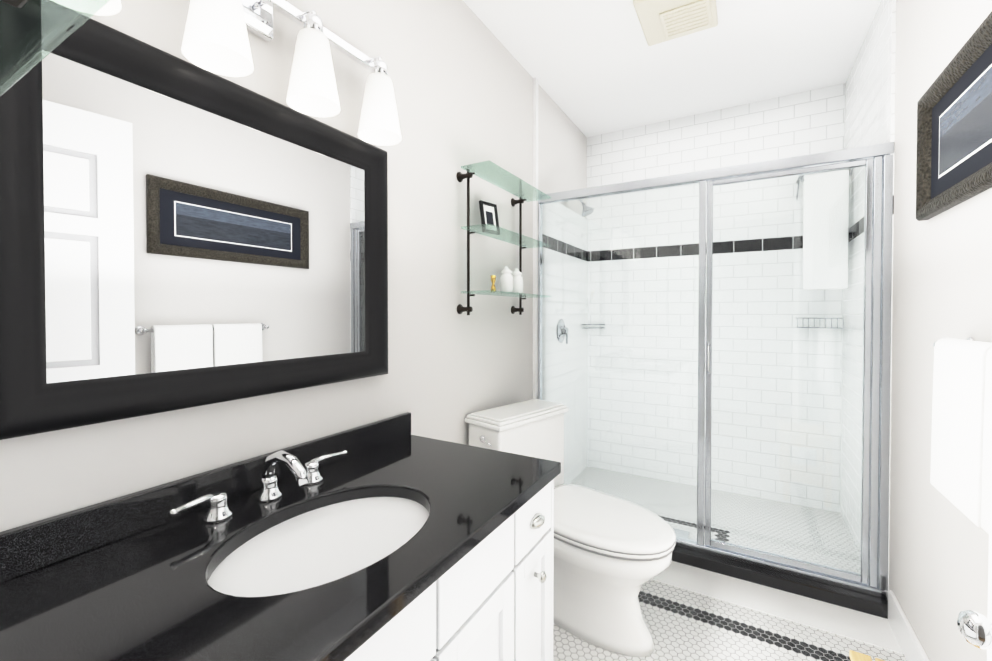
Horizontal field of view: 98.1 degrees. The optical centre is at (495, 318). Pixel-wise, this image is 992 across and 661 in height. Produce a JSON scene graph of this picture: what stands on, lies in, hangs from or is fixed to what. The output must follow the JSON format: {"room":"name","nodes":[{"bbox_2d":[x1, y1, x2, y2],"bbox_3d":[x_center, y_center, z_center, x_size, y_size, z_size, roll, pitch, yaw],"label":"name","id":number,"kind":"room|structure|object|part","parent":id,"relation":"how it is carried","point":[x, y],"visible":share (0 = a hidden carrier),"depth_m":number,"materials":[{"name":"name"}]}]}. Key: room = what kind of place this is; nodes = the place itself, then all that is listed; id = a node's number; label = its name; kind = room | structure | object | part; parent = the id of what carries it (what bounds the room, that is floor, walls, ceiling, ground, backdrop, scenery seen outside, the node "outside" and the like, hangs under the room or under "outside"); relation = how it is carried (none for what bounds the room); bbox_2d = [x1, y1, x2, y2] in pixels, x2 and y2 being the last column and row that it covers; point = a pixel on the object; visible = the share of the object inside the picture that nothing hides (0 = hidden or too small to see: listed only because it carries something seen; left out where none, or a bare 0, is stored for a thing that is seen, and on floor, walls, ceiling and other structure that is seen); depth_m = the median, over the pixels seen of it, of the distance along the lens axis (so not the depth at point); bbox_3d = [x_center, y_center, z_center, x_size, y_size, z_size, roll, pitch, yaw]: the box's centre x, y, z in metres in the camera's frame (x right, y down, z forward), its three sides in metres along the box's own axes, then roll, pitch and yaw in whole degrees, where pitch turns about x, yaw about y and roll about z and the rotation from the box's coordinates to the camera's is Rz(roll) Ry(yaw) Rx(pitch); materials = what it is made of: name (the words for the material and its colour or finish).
{"room":"bathroom","nodes":[
{"label":"bathroom","id":0,"kind":"room"},
{"bbox_2d":[0,0,586,531],"bbox_3d":[-0.159,-0.087,1.878,0.100,2.484,3.354,0,1,30],"label":"wall","id":1,"kind":"structure","parent":0,"point":[462,78],"depth_m":1.53,"materials":[{"name":"white paint"}]},
{"bbox_2d":[0,18,387,439],"bbox_3d":[-0.573,-0.174,1.021,0.040,0.715,0.860,0,1,30],"label":"mirror","id":2,"kind":"object","parent":1,"relation":"attached to","point":[179,235],"depth_m":0.87,"materials":[{"name":"black"}]},
{"bbox_2d":[0,412,410,582],"bbox_3d":[-0.597,0.374,1.006,0.020,0.076,1.170,0,1,30],"label":"backsplash","id":3,"kind":"structure","parent":1,"relation":"attached to","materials":[{"name":"black stone"}]},
{"bbox_2d":[94,0,400,145],"bbox_3d":[-0.523,-0.659,0.969,0.172,0.278,0.782,0,1,30],"label":"sconce","id":4,"kind":"object","parent":1,"relation":"attached to","point":[215,40],"visible":0.98,"depth_m":1.01,"materials":[{"name":"white glass"}]},
{"bbox_3d":[-0.666,-0.600,0.672,0.122,0.168,0.122,0,1,30],"label":"lamp shade","id":5,"kind":"part","parent":4,"relation":"part of","materials":[{"name":"white glass"}]},
{"bbox_3d":[-0.556,-0.602,0.862,0.122,0.168,0.122,0,1,30],"label":"lamp shade","id":6,"kind":"part","parent":4,"relation":"part of","materials":[{"name":"white glass"}]},
{"bbox_3d":[-0.462,-0.745,1.060,0.050,0.027,0.014,0,1,30],"label":"arm","id":7,"kind":"part","parent":4,"relation":"part of"},
{"bbox_3d":[-0.446,-0.605,1.053,0.122,0.168,0.122,0,1,30],"label":"lamp shade","id":8,"kind":"part","parent":4,"relation":"part of","materials":[{"name":"white glass"}]},
{"bbox_2d":[303,13,323,32],"bbox_3d":[-0.446,-0.713,1.051,0.047,0.047,0.047,0,1,30],"label":"socket","id":9,"kind":"object","parent":4,"relation":"attached to","point":[312,23],"depth_m":1.03,"materials":[{"name":"silver metal"}]},
{"bbox_3d":[-0.351,-0.748,1.250,0.050,0.027,0.014,0,1,30],"label":"arm","id":10,"kind":"part","parent":4,"relation":"part of"},
{"bbox_2d":[371,59,387,75],"bbox_3d":[-0.336,-0.715,1.241,0.047,0.047,0.047,0,1,30],"label":"socket","id":11,"kind":"object","parent":4,"relation":"attached to","point":[379,67],"depth_m":1.22,"materials":[{"name":"silver metal"}]},
{"bbox_3d":[-0.336,-0.608,1.243,0.122,0.168,0.122,0,1,30],"label":"lamp shade","id":12,"kind":"part","parent":4,"relation":"part of","materials":[{"name":"white glass"}]},
{"bbox_2d":[457,160,550,314],"bbox_3d":[0.047,-0.314,1.945,0.184,0.595,0.603,0,1,30],"label":"shelf","id":13,"kind":"object","parent":1,"relation":"attached to","point":[511,282],"visible":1,"depth_m":1.88,"materials":[{"name":"clear glass"}]},
{"bbox_3d":[-0.126,-0.586,1.768,0.060,0.042,0.041,0,1,30],"label":"post","id":14,"kind":"part","parent":13,"relation":"part of","materials":[{"name":"black metal"}]},
{"bbox_3d":[-0.126,-0.039,1.775,0.060,0.042,0.041,0,1,30],"label":"post","id":15,"kind":"part","parent":13,"relation":"part of","materials":[{"name":"black metal"}]},
{"bbox_3d":[-0.113,-0.311,1.764,0.011,0.595,0.012,0,1,30],"label":"rail","id":16,"kind":"part","parent":13,"relation":"part of","materials":[{"name":"black metal"}]},
{"bbox_3d":[0.069,-0.108,1.935,0.133,0.008,0.603,0,1,30],"label":"glass","id":17,"kind":"part","parent":13,"relation":"part of","materials":[{"name":"clear glass"}]},
{"bbox_3d":[0.069,-0.363,1.931,0.133,0.008,0.603,0,1,30],"label":"glass","id":18,"kind":"part","parent":13,"relation":"part of","materials":[{"name":"clear glass"}]},
{"bbox_3d":[0.069,-0.602,1.928,0.133,0.008,0.603,0,1,30],"label":"glass","id":19,"kind":"part","parent":13,"relation":"part of","materials":[{"name":"clear glass"}]},
{"bbox_2d":[500,266,512,291],"bbox_3d":[0.046,-0.173,1.912,0.060,0.120,0.060,0,1,30],"label":"jar","id":20,"kind":"object","parent":13,"relation":"on","point":[506,278],"depth_m":1.89,"materials":[{"name":"white ceramic"}]},
{"bbox_3d":[0.112,-0.591,2.177,0.060,0.042,0.041,0,1,30],"label":"post","id":21,"kind":"part","parent":13,"relation":"part of","materials":[{"name":"black metal"}]},
{"bbox_3d":[0.112,-0.044,2.184,0.060,0.042,0.041,0,1,30],"label":"post","id":22,"kind":"part","parent":13,"relation":"part of","materials":[{"name":"black metal"}]},
{"bbox_2d":[512,268,522,292],"bbox_3d":[0.096,-0.174,1.998,0.060,0.120,0.060,0,1,30],"label":"jar","id":23,"kind":"object","parent":13,"relation":"on","point":[517,278],"depth_m":1.97,"materials":[{"name":"white ceramic"}]},
{"bbox_3d":[0.124,-0.317,2.174,0.011,0.595,0.012,0,1,30],"label":"rail","id":24,"kind":"part","parent":13,"relation":"part of","materials":[{"name":"black metal"}]},
{"bbox_2d":[533,78,537,398],"bbox_3d":[0.222,-0.095,2.419,0.018,2.484,0.030,0,1,30],"label":"trim","id":25,"kind":"structure","parent":1,"relation":"attached to","point":[535,236],"depth_m":2.40,"materials":[{"name":"white paint"}]},
{"bbox_2d":[542,202,587,484],"bbox_3d":[0.454,0.191,2.828,0.012,1.842,0.903,0,1,30],"label":"wall tile","id":26,"kind":"structure","parent":1,"relation":"attached to","point":[576,333],"depth_m":2.86,"materials":[{"name":"white tile"}]},
{"bbox_2d":[556,319,568,343],"bbox_3d":[0.436,0.081,2.730,0.054,0.156,0.150,0,1,30],"label":"shower valve","id":27,"kind":"object","parent":26,"relation":"attached to","point":[560,331],"depth_m":2.71,"materials":[{"name":"silver metal"}]},
{"bbox_2d":[566,199,593,216],"bbox_3d":[0.540,-0.736,2.773,0.180,0.160,0.084,0,1,30],"label":"shower head","id":28,"kind":"object","parent":26,"relation":"attached to","point":[584,213],"depth_m":2.74},
{"bbox_2d":[582,327,604,328],"bbox_3d":[0.694,0.068,3.158,0.188,0.008,0.088,0,1,-18],"label":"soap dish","id":29,"kind":"object","parent":26,"relation":"attached to","point":[592,327],"depth_m":3.12,"materials":[{"name":"silver metal"}]},
{"bbox_2d":[463,0,880,136],"bbox_3d":[0.544,-1.364,1.454,1.724,0.080,3.354,0,1,30],"label":"ceiling","id":30,"kind":"structure","parent":0,"point":[596,67],"depth_m":2.17,"materials":[{"name":"white paint"}]},
{"bbox_2d":[633,0,717,45],"bbox_3d":[0.781,-1.312,1.858,0.300,0.034,0.335,0,1,30],"label":"ceiling vent","id":31,"kind":"object","parent":30,"relation":"in","point":[660,21],"visible":1,"depth_m":1.86,"materials":[{"name":"beige plastic"}]},
{"bbox_2d":[659,0,712,39],"bbox_3d":[0.832,-1.303,1.881,0.195,0.008,0.200,0,1,30],"label":"grille","id":32,"kind":"object","parent":31,"relation":"attached to","point":[691,16],"depth_m":1.86,"materials":[{"name":"beige plastic"}]},
{"bbox_2d":[586,83,844,512],"bbox_3d":[1.359,-0.101,2.879,1.724,2.484,0.100,0,1,30],"label":"wall","id":33,"kind":"structure","parent":0,"point":[801,123],"depth_m":2.77,"materials":[{"name":"tile"}]},
{"bbox_2d":[795,317,843,328],"bbox_3d":[1.856,0.024,2.475,0.216,0.060,0.102,0,1,30],"label":"wire basket","id":34,"kind":"object","parent":33,"relation":"attached to","point":[825,324],"depth_m":2.43,"materials":[{"name":"silver metal"}]},
{"bbox_2d":[796,168,852,289],"bbox_3d":[1.818,-0.485,2.398,0.225,0.655,0.266,0,1,30],"label":"towel","id":35,"kind":"object","parent":33,"relation":"attached to","point":[824,226],"depth_m":2.29,"materials":[{"name":"white fabric"}]},
{"bbox_2d":[553,466,906,660],"bbox_3d":[0.544,1.185,1.489,1.724,0.110,3.354,0,1,30],"label":"floor","id":36,"kind":"structure","parent":0,"point":[684,624],"depth_m":1.73,"materials":[{"name":"tile"}]},
{"bbox_2d":[0,412,560,660],"bbox_3d":[-0.351,0.734,0.868,0.590,0.870,1.170,0,1,30],"label":"bathroom vanity","id":37,"kind":"object","parent":36,"relation":"on","point":[390,539],"visible":1,"depth_m":0.80,"materials":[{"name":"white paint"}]},
{"bbox_2d":[169,491,232,523],"bbox_3d":[-0.596,0.385,0.866,0.056,0.058,0.123,0,1,30],"label":"handle","id":38,"kind":"object","parent":37,"relation":"on","point":[218,511],"depth_m":0.88,"materials":[{"name":"silver metal"}]},
{"bbox_2d":[255,450,308,502],"bbox_3d":[-0.477,0.355,0.965,0.163,0.115,0.056,0,1,30],"label":"faucet","id":39,"kind":"object","parent":37,"relation":"on","point":[269,491],"depth_m":0.97,"materials":[{"name":"silver metal"}]},
{"bbox_2d":[303,450,346,484],"bbox_3d":[-0.451,0.381,1.118,0.056,0.058,0.123,0,1,30],"label":"handle","id":40,"kind":"object","parent":37,"relation":"on","point":[315,477],"depth_m":1.10,"materials":[{"name":"silver metal"}]},
{"bbox_3d":[-0.096,0.830,0.802,0.020,0.450,0.055,0,1,30],"label":"door","id":41,"kind":"part","parent":37,"relation":"part of","materials":[{"name":"white paint"}]},
{"bbox_3d":[-0.042,0.828,0.907,0.009,0.450,0.290,0,1,30],"label":"door panel","id":42,"kind":"part","parent":37,"relation":"part of","materials":[{"name":"white paint"}]},
{"bbox_3d":[-0.037,0.631,0.901,0.020,0.055,0.180,0,1,30],"label":"door","id":43,"kind":"part","parent":37,"relation":"part of","materials":[{"name":"white paint"}]},
{"bbox_3d":[0.022,0.827,1.006,0.020,0.450,0.055,0,1,30],"label":"door","id":44,"kind":"part","parent":37,"relation":"part of","materials":[{"name":"white paint"}]},
{"bbox_3d":[0.051,0.826,1.056,0.020,0.450,0.045,0,1,30],"label":"door","id":45,"kind":"part","parent":37,"relation":"part of","materials":[{"name":"white paint"}]},
{"bbox_3d":[0.089,0.825,1.132,0.009,0.450,0.216,0,1,30],"label":"door panel","id":46,"kind":"part","parent":37,"relation":"part of","materials":[{"name":"white paint"}]},
{"bbox_3d":[0.094,0.522,1.125,0.020,0.137,0.216,0,1,30],"label":"drawer","id":47,"kind":"part","parent":37,"relation":"part of","materials":[{"name":"white paint"}]},
{"bbox_3d":[0.094,0.623,1.127,0.020,0.045,0.126,0,1,30],"label":"door","id":48,"kind":"part","parent":37,"relation":"part of","materials":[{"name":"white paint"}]},
{"bbox_3d":[0.114,0.665,1.112,0.031,0.028,0.028,0,1,30],"label":"knob","id":49,"kind":"part","parent":37,"relation":"part of","materials":[{"name":"silver metal"}]},
{"bbox_3d":[0.136,0.824,1.204,0.020,0.450,0.045,0,1,30],"label":"door","id":50,"kind":"part","parent":37,"relation":"part of","materials":[{"name":"white paint"}]},
{"bbox_2d":[464,399,675,656],"bbox_3d":[0.307,0.779,1.718,0.789,0.756,0.478,1,1,44],"label":"toilet","id":51,"kind":"object","parent":36,"relation":"on","point":[612,554],"visible":0.81,"depth_m":1.56,"materials":[{"name":"white ceramic"}]},
{"bbox_3d":[0.102,0.610,1.921,0.190,0.342,0.446,1,1,44],"label":"tank","id":52,"kind":"part","parent":51,"relation":"part of","materials":[{"name":"white ceramic"}]},
{"bbox_3d":[0.321,0.971,1.713,0.740,0.372,0.388,1,1,44],"label":"bowl","id":53,"kind":"part","parent":51,"relation":"part of","materials":[{"name":"white ceramic"}]},
{"bbox_3d":[0.394,0.776,1.639,0.555,0.016,0.396,1,1,44],"label":"seat","id":54,"kind":"part","parent":51,"relation":"part of","materials":[{"name":"white plastic"}]},
{"bbox_3d":[0.394,0.753,1.639,0.555,0.026,0.396,1,1,44],"label":"lid","id":55,"kind":"part","parent":51,"relation":"part of","materials":[{"name":"white plastic"}]},
{"bbox_2d":[673,528,689,538],"bbox_3d":[0.952,1.118,2.237,0.090,0.004,0.090,0,1,30],"label":"shower drain","id":56,"kind":"object","parent":36,"relation":"on","point":[681,534],"depth_m":2.23,"materials":[{"name":"silver metal"}]},
{"bbox_2d":[652,561,902,653],"bbox_3d":[0.809,1.152,1.946,1.524,0.004,0.192,0,1,30],"label":"threshold strip","id":57,"kind":"object","parent":36,"relation":"on","point":[874,630],"visible":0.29,"depth_m":1.73,"materials":[{"name":"white stone"}]},
{"bbox_2d":[672,546,887,618],"bbox_3d":[0.891,1.125,2.088,1.524,0.055,0.136,0,1,30],"label":"sill","id":58,"kind":"structure","parent":36,"relation":"on","point":[849,599],"depth_m":1.82,"materials":[{"name":"black stone"}]},
{"bbox_2d":[538,142,893,598],"bbox_3d":[0.884,0.204,2.063,1.524,1.787,0.072,0,1,30],"label":"shower door","id":59,"kind":"structure","parent":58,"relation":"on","point":[876,161],"depth_m":1.87,"materials":[{"name":"clear glass"}]},
{"bbox_3d":[0.982,0.183,1.989,0.012,0.150,0.042,0,1,30],"label":"shower enclosure handle","id":60,"kind":"part","parent":59,"relation":"part of","materials":[{"name":"silver metal"}]},
{"bbox_3d":[0.997,0.212,2.015,0.024,1.703,0.024,0,1,30],"label":"shower enclosure door","id":61,"kind":"part","parent":59,"relation":"part of","materials":[{"name":"silver metal"}]},
{"bbox_3d":[1.244,1.052,1.883,0.546,0.028,0.024,0,1,30],"label":"shower enclosure door","id":62,"kind":"part","parent":59,"relation":"part of","materials":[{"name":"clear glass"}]},
{"bbox_3d":[1.244,0.211,1.872,0.546,1.653,0.006,0,1,30],"label":"shower enclosure glass door","id":63,"kind":"part","parent":59,"relation":"part of","materials":[{"name":"clear glass"}]},
{"bbox_3d":[1.244,-0.626,1.860,0.546,0.022,0.024,0,1,30],"label":"shower enclosure door","id":64,"kind":"part","parent":59,"relation":"part of","materials":[{"name":"silver metal"}]},
{"bbox_3d":[1.489,0.216,1.730,0.022,1.703,0.024,0,1,30],"label":"shower enclosure door","id":65,"kind":"part","parent":59,"relation":"part of","materials":[{"name":"silver metal"}]},
{"bbox_2d":[849,650,884,660],"bbox_3d":[0.815,0.960,0.746,0.259,0.420,0.385,0,1,30],"label":"stool","id":66,"kind":"object","parent":36,"relation":"on","point":[855,656],"visible":1,"depth_m":0.95,"materials":[{"name":"beige wood"}]},
{"bbox_2d":[889,0,991,660],"bbox_3d":[1.246,-0.076,1.064,0.100,2.484,3.354,0,1,30],"label":"wall","id":67,"kind":"structure","parent":0,"point":[938,540],"depth_m":1.34,"materials":[{"name":"white paint"}]},
{"bbox_2d":[841,0,895,599],"bbox_3d":[1.762,-0.105,2.066,0.012,2.454,0.903,0,1,30],"label":"wall tile","id":68,"kind":"structure","parent":67,"relation":"attached to","point":[870,101],"depth_m":2.10,"materials":[{"name":"white tile"}]},
{"bbox_2d":[888,590,928,660],"bbox_3d":[0.961,1.111,0.701,0.014,0.120,2.191,0,1,30],"label":"baseboard","id":69,"kind":"structure","parent":67,"relation":"attached to","point":[908,640],"depth_m":1.49,"materials":[{"name":"white paint"}]},
{"bbox_2d":[916,11,991,220],"bbox_3d":[1.121,-0.495,0.975,0.031,0.380,0.888,0,1,30],"label":"picture","id":70,"kind":"object","parent":67,"relation":"attached to","point":[954,138],"visible":1,"depth_m":1.13,"materials":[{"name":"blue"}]},
{"bbox_2d":[939,67,991,174],"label":"photo","id":71,"kind":"object","parent":70,"relation":"attached to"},
{"bbox_2d":[930,337,991,533],"bbox_3d":[1.010,0.237,0.848,0.085,0.374,0.652,0,1,30],"label":"towel","id":72,"kind":"object","parent":67,"relation":"attached to","point":[960,445],"visible":1,"depth_m":0.93,"materials":[{"name":"white fabric"}]},
{"bbox_2d":[981,348,991,533],"bbox_3d":[0.925,0.236,0.734,0.052,0.369,0.262,0,1,30],"label":"towel","id":73,"kind":"object","parent":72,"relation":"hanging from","point":[986,357],"depth_m":0.85,"materials":[{"name":"white fabric"}]},
{"bbox_2d":[957,366,991,660],"bbox_3d":[0.540,0.167,0.182,0.159,1.998,0.850,0,1,21],"label":"bathroom door","id":74,"kind":"structure","parent":67,"relation":"in","point":[975,628],"depth_m":0.54,"materials":[{"name":"white paint"}]},
{"bbox_3d":[0.616,0.391,0.538,0.053,0.042,0.042,0,1,21],"label":"knob","id":75,"kind":"part","parent":74,"relation":"part of","materials":[{"name":"silver metal"}]},
{"bbox_3d":[-0.615,-0.065,0.268,0.725,2.484,0.110,0,1,30],"label":"wall","id":76,"kind":"structure","parent":0,"visible":0},
{"bbox_2d":[0,0,109,95],"bbox_3d":[-0.435,-0.164,0.313,0.390,0.580,0.149,0,1,30],"label":"shelf unit","id":77,"kind":"object","parent":76,"relation":"attached to","point":[33,33],"visible":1,"depth_m":0.34,"materials":[{"name":"clear glass"}]}
]}

